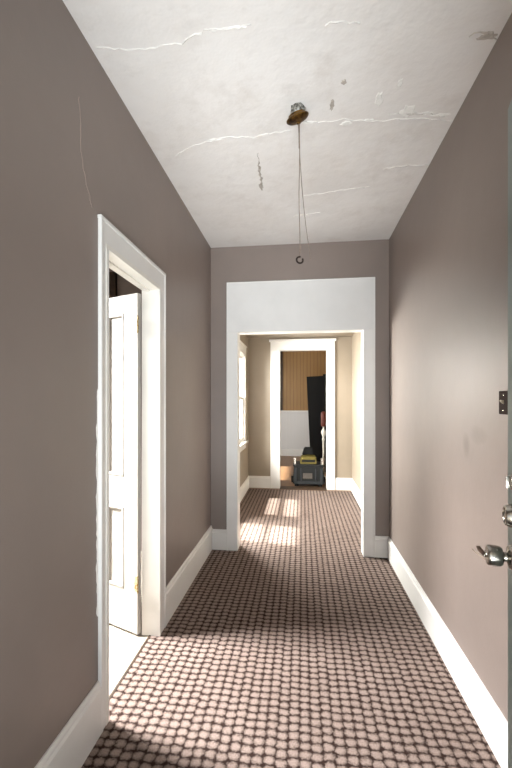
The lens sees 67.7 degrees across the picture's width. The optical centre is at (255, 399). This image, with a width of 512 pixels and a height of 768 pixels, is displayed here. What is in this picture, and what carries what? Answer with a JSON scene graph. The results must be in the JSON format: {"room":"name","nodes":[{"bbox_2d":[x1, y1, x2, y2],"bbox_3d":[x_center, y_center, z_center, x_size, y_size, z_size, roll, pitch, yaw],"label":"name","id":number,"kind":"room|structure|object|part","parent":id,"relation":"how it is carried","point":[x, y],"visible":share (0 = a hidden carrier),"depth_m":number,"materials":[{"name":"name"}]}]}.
{"room":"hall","nodes":[
{"label":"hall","id":0,"kind":"room"},
{"bbox_2d":[0,0,247,767],"bbox_3d":[-0.530,-0.015,3.161,0.096,2.850,6.050,0,0,7],"label":"wall","id":1,"kind":"structure","parent":0,"point":[72,152],"depth_m":1.38,"materials":[{"name":"beige paint"}]},
{"bbox_2d":[34,525,212,767],"bbox_3d":[-0.617,1.298,1.958,0.020,0.225,3.340,0,0,7],"label":"baseboard","id":2,"kind":"structure","parent":1,"relation":"attached to","point":[72,746],"depth_m":1.53,"materials":[{"name":"white paint"}]},
{"bbox_2d":[109,293,140,634],"bbox_3d":[-0.971,0.381,2.440,0.642,2.042,0.042,0,0,29],"label":"door","id":3,"kind":"structure","parent":1,"relation":"in","point":[125,310],"depth_m":2.33,"materials":[{"name":"white wood"}]},
{"bbox_3d":[-0.866,-0.033,2.384,0.150,0.995,0.036,0,0,29],"label":"panel moulding","id":4,"kind":"part","parent":3,"relation":"part of","materials":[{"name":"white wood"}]},
{"bbox_3d":[-0.866,0.902,2.384,0.150,0.495,0.036,0,0,29],"label":"panel moulding","id":5,"kind":"part","parent":3,"relation":"part of","materials":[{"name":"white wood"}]},
{"bbox_2d":[96,214,165,733],"bbox_3d":[-0.662,0.313,1.994,0.116,2.194,0.786,0,0,7],"label":"door frame","id":6,"kind":"structure","parent":1,"relation":"attached to","point":[116,252],"depth_m":2.28,"materials":[{"name":"white paint"}]},
{"bbox_3d":[-0.656,0.315,1.644,0.018,2.190,0.064,0,0,7],"label":"casing","id":7,"kind":"part","parent":6,"relation":"part of","materials":[{"name":"white paint"}]},
{"bbox_3d":[-0.614,-0.722,1.994,0.019,0.124,0.774,0,0,7],"label":"head casing","id":8,"kind":"part","parent":6,"relation":"part of","materials":[{"name":"white paint"}]},
{"bbox_3d":[-0.574,0.315,2.329,0.018,2.190,0.099,0,0,7],"label":"casing","id":9,"kind":"part","parent":6,"relation":"part of","materials":[{"name":"white paint"}]},
{"bbox_2d":[240,340,247,451],"bbox_3d":[-0.258,-0.043,5.218,0.145,1.525,1.160,0,0,7],"label":"window","id":10,"kind":"structure","parent":1,"relation":"in","point":[243,441],"depth_m":5.64,"materials":[{"name":"white paint"}]},
{"bbox_3d":[-0.293,-0.332,5.223,0.030,0.640,0.864,0,0,7],"label":"sash","id":11,"kind":"part","parent":10,"relation":"part of","materials":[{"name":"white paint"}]},
{"bbox_3d":[-0.260,0.272,5.218,0.030,0.640,0.864,0,0,7],"label":"sash","id":12,"kind":"part","parent":10,"relation":"part of","materials":[{"name":"white paint"}]},
{"bbox_3d":[-0.282,-0.030,5.221,0.095,1.280,0.900,0,0,7],"label":"frame","id":13,"kind":"part","parent":10,"relation":"part of","materials":[{"name":"white paint"}]},
{"bbox_3d":[-0.225,0.665,5.214,0.080,0.110,1.160,0,0,7],"label":"sill","id":14,"kind":"part","parent":10,"relation":"part of","materials":[{"name":"white paint"}]},
{"bbox_2d":[240,476,249,501],"bbox_3d":[-0.258,1.315,4.946,0.020,0.190,2.440,0,0,7],"label":"baseboard","id":15,"kind":"structure","parent":1,"relation":"attached to","point":[244,488],"depth_m":5.63,"materials":[{"name":"white paint"}]},
{"bbox_2d":[109,268,141,551],"bbox_3d":[-1.351,-0.015,3.638,1.648,2.850,0.100,0,0,7],"label":"wall","id":16,"kind":"structure","parent":0,"point":[124,287],"depth_m":3.56,"materials":[{"name":"beige paint"}]},
{"bbox_2d":[109,272,116,297],"bbox_3d":[-1.517,0.110,3.587,0.430,2.600,0.040,0,0,7],"label":"trim","id":17,"kind":"structure","parent":16,"relation":"attached to","point":[112,275],"depth_m":3.55,"materials":[{"name":"brown wood"}]},
{"bbox_2d":[63,0,511,247],"bbox_3d":[0.171,-1.488,1.767,1.821,0.104,3.650,0,0,7],"label":"ceiling","id":18,"kind":"structure","parent":0,"point":[211,87],"depth_m":1.81,"materials":[{"name":"paint"}]},
{"bbox_2d":[287,102,310,263],"bbox_3d":[0.205,-1.056,1.881,0.112,0.768,0.103,0,0,37],"label":"ceiling fixture","id":19,"kind":"object","parent":18,"relation":"hanging from","point":[298,114],"visible":1,"depth_m":1.87,"materials":[{"name":"metal"}]},
{"bbox_2d":[81,456,500,767],"bbox_3d":[0.413,1.440,4.684,4.700,0.060,9.900,0,0,7],"label":"floor","id":20,"kind":"structure","parent":0,"point":[293,647],"depth_m":2.01,"materials":[{"name":"carpet"}]},
{"bbox_2d":[109,635,150,699],"bbox_3d":[-0.671,1.419,1.984,0.012,0.023,0.610,0,0,7],"label":"threshold","id":21,"kind":"object","parent":20,"relation":"on","point":[148,637],"visible":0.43,"depth_m":2.00,"materials":[{"name":"white wood"}]},
{"bbox_2d":[280,486,326,490],"bbox_3d":[0.750,1.405,6.084,0.733,0.014,0.180,0,0,7],"label":"threshold","id":22,"kind":"object","parent":20,"relation":"on","point":[281,487],"visible":0.9,"depth_m":6.04,"materials":[{"name":"brown wood"}]},
{"bbox_2d":[291,447,324,486],"bbox_3d":[0.869,1.098,6.350,0.567,0.600,0.394,0,0,7],"label":"box","id":23,"kind":"object","parent":20,"relation":"on","point":[308,470],"visible":1,"depth_m":6.18,"materials":[{"name":"grey plastic"}]},
{"bbox_3d":[0.833,1.226,6.168,0.151,0.085,0.008,0,0,7],"label":"label plate","id":24,"kind":"part","parent":23,"relation":"part of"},
{"bbox_3d":[0.886,0.866,6.486,0.206,0.135,0.060,0,0,7],"label":"handle","id":25,"kind":"part","parent":23,"relation":"part of","materials":[{"name":"black plastic"}]},
{"bbox_2d":[300,455,316,463],"bbox_3d":[0.869,0.987,6.346,0.277,0.118,0.262,0,0,7],"label":"tray","id":26,"kind":"object","parent":23,"relation":"on","point":[304,459],"depth_m":6.22,"materials":[{"name":"yellow plastic"}]},
{"bbox_3d":[0.870,1.065,6.354,0.501,0.035,0.386,0,0,7],"label":"lid","id":27,"kind":"part","parent":23,"relation":"part of","materials":[{"name":"grey plastic"}]},
{"bbox_2d":[307,376,322,460],"bbox_3d":[1.251,0.465,7.572,0.495,1.897,0.095,0,0,7],"label":"board","id":28,"kind":"object","parent":20,"relation":"on","point":[314,383],"visible":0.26,"depth_m":7.57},
{"bbox_2d":[321,411,325,477],"bbox_3d":[1.228,0.807,6.953,0.180,1.205,0.180,0,0,7],"label":"stand","id":29,"kind":"object","parent":20,"relation":"on","point":[323,413],"visible":0.86,"depth_m":6.93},
{"bbox_2d":[323,374,325,471],"bbox_3d":[1.436,0.450,7.469,0.245,1.917,0.093,0,0,7],"label":"board","id":30,"kind":"object","parent":20,"relation":"on","point":[324,375],"visible":0.29,"depth_m":7.48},
{"bbox_2d":[211,239,388,535],"bbox_3d":[0.389,-0.015,3.579,1.631,2.850,0.120,0,0,7],"label":"wall","id":31,"kind":"structure","parent":0,"point":[365,258],"depth_m":3.52,"materials":[{"name":"beige paint"}]},
{"bbox_2d":[212,529,387,557],"bbox_3d":[0.381,1.315,3.510,1.631,0.190,0.020,0,0,7],"label":"baseboard","id":32,"kind":"structure","parent":31,"relation":"attached to","point":[219,536],"depth_m":3.58,"materials":[{"name":"white paint"}]},
{"bbox_2d":[227,277,374,557],"bbox_3d":[0.404,0.154,3.566,1.353,2.511,0.146,0,0,7],"label":"door frame","id":33,"kind":"structure","parent":31,"relation":"attached to","point":[334,305],"depth_m":3.51,"materials":[{"name":"white paint"}]},
{"bbox_3d":[-0.220,0.389,3.583,0.098,2.042,0.018,0,0,7],"label":"casing","id":34,"kind":"part","parent":33,"relation":"part of","materials":[{"name":"white paint"}]},
{"bbox_3d":[1.014,0.389,3.434,0.097,2.042,0.018,0,0,7],"label":"casing","id":35,"kind":"part","parent":33,"relation":"part of","materials":[{"name":"white paint"}]},
{"bbox_2d":[248,337,351,477],"bbox_3d":[1.134,-0.015,6.068,3.800,2.850,0.120,0,0,7],"label":"wall","id":36,"kind":"structure","parent":0,"point":[258,348],"depth_m":6.12,"materials":[{"name":"beige paint"}]},
{"bbox_2d":[249,476,350,490],"bbox_3d":[0.687,1.315,6.051,1.631,0.190,0.020,0,0,7],"label":"baseboard","id":37,"kind":"structure","parent":36,"relation":"attached to","point":[254,481],"depth_m":6.11,"materials":[{"name":"white paint"}]},
{"bbox_2d":[269,338,335,489],"bbox_3d":[0.739,0.224,6.095,1.050,2.372,0.169,0,0,7],"label":"door frame","id":38,"kind":"structure","parent":36,"relation":"attached to","point":[327,344],"depth_m":6.04,"materials":[{"name":"white paint"}]},
{"bbox_3d":[0.305,0.309,6.093,0.151,2.202,0.028,0,0,7],"label":"casing","id":39,"kind":"part","parent":38,"relation":"part of","materials":[{"name":"white paint"}]},
{"bbox_3d":[0.732,-0.877,6.033,1.050,0.169,0.045,0,0,7],"label":"head casing","id":40,"kind":"part","parent":38,"relation":"part of","materials":[{"name":"white paint"}]},
{"bbox_3d":[1.172,0.309,5.989,0.126,2.202,0.028,0,0,7],"label":"casing","id":41,"kind":"part","parent":38,"relation":"part of","materials":[{"name":"white paint"}]},
{"bbox_2d":[246,332,354,338],"bbox_3d":[0.549,-1.040,4.910,1.821,0.100,2.560,0,0,7],"label":"ceiling","id":42,"kind":"structure","parent":0,"point":[303,335],"depth_m":5.86,"materials":[{"name":"beige paint"}]},
{"bbox_2d":[280,351,325,448],"bbox_3d":[1.557,-0.015,9.583,3.800,2.850,0.100,0,0,7],"label":"wall","id":43,"kind":"structure","parent":0,"point":[297,365],"depth_m":9.60,"materials":[{"name":"brown wood"}]},
{"bbox_2d":[280,351,282,409],"bbox_3d":[0.615,-0.563,9.642,0.115,1.654,0.032,0,0,7],"label":"trim","id":44,"kind":"structure","parent":43,"relation":"attached to","point":[281,352],"depth_m":9.62,"materials":[{"name":"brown wood"}]},
{"bbox_2d":[280,449,302,455],"bbox_3d":[1.550,1.325,9.524,3.600,0.170,0.018,0,0,7],"label":"baseboard","id":45,"kind":"structure","parent":43,"relation":"attached to","point":[283,452],"depth_m":9.60,"materials":[{"name":"white paint"}]},
{"bbox_2d":[280,410,307,411],"bbox_3d":[1.550,0.287,9.521,3.600,0.045,0.047,0,0,7],"label":"trim","id":46,"kind":"structure","parent":43,"relation":"on","point":[280,410],"depth_m":9.57,"materials":[{"name":"white paint"}]},
{"bbox_2d":[352,13,511,721],"bbox_3d":[1.183,-0.015,2.955,0.095,2.850,6.050,0,0,7],"label":"wall","id":47,"kind":"structure","parent":0,"point":[448,248],"depth_m":1.90,"materials":[{"name":"beige paint"}]},
{"bbox_2d":[351,478,360,507],"bbox_3d":[1.342,1.315,4.754,0.020,0.190,2.440,0,0,7],"label":"baseboard","id":48,"kind":"structure","parent":47,"relation":"attached to","point":[355,490],"depth_m":5.36,"materials":[{"name":"white paint"}]},
{"bbox_2d":[387,536,507,767],"bbox_3d":[0.982,1.315,1.765,0.020,0.190,3.340,0,0,7],"label":"baseboard","id":49,"kind":"structure","parent":47,"relation":"attached to","point":[492,723],"depth_m":1.85,"materials":[{"name":"white paint"}]},
{"bbox_2d":[499,391,507,414],"bbox_3d":[0.947,0.010,1.465,0.018,0.090,0.072,0,0,7],"label":"light switch","id":50,"kind":"object","parent":47,"relation":"attached to","point":[503,395],"visible":0.77,"depth_m":1.46,"materials":[{"name":"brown metal"}]},
{"bbox_3d":[-0.026,-0.015,0.129,1.631,2.850,0.150,0,0,7],"label":"wall","id":51,"kind":"structure","parent":0,"visible":0},
{"bbox_2d":[485,100,511,767],"bbox_3d":[0.505,0.319,0.611,0.102,2.158,0.855,0,0,21],"label":"door","id":52,"kind":"structure","parent":51,"relation":"in","point":[496,557],"depth_m":0.97,"materials":[{"name":"grey paint"}]},
{"bbox_2d":[472,546,486,559],"bbox_3d":[0.573,0.388,0.978,0.033,0.035,0.018,0,0,39],"label":"key","id":53,"kind":"object","parent":52,"relation":"attached to","point":[479,548],"visible":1,"depth_m":0.97,"materials":[{"name":"silver metal"}]},
{"bbox_3d":[0.613,0.393,0.961,0.058,0.062,0.062,0,0,20],"label":"knob","id":54,"kind":"part","parent":52,"relation":"part of","materials":[{"name":"silver metal"}]}
]}

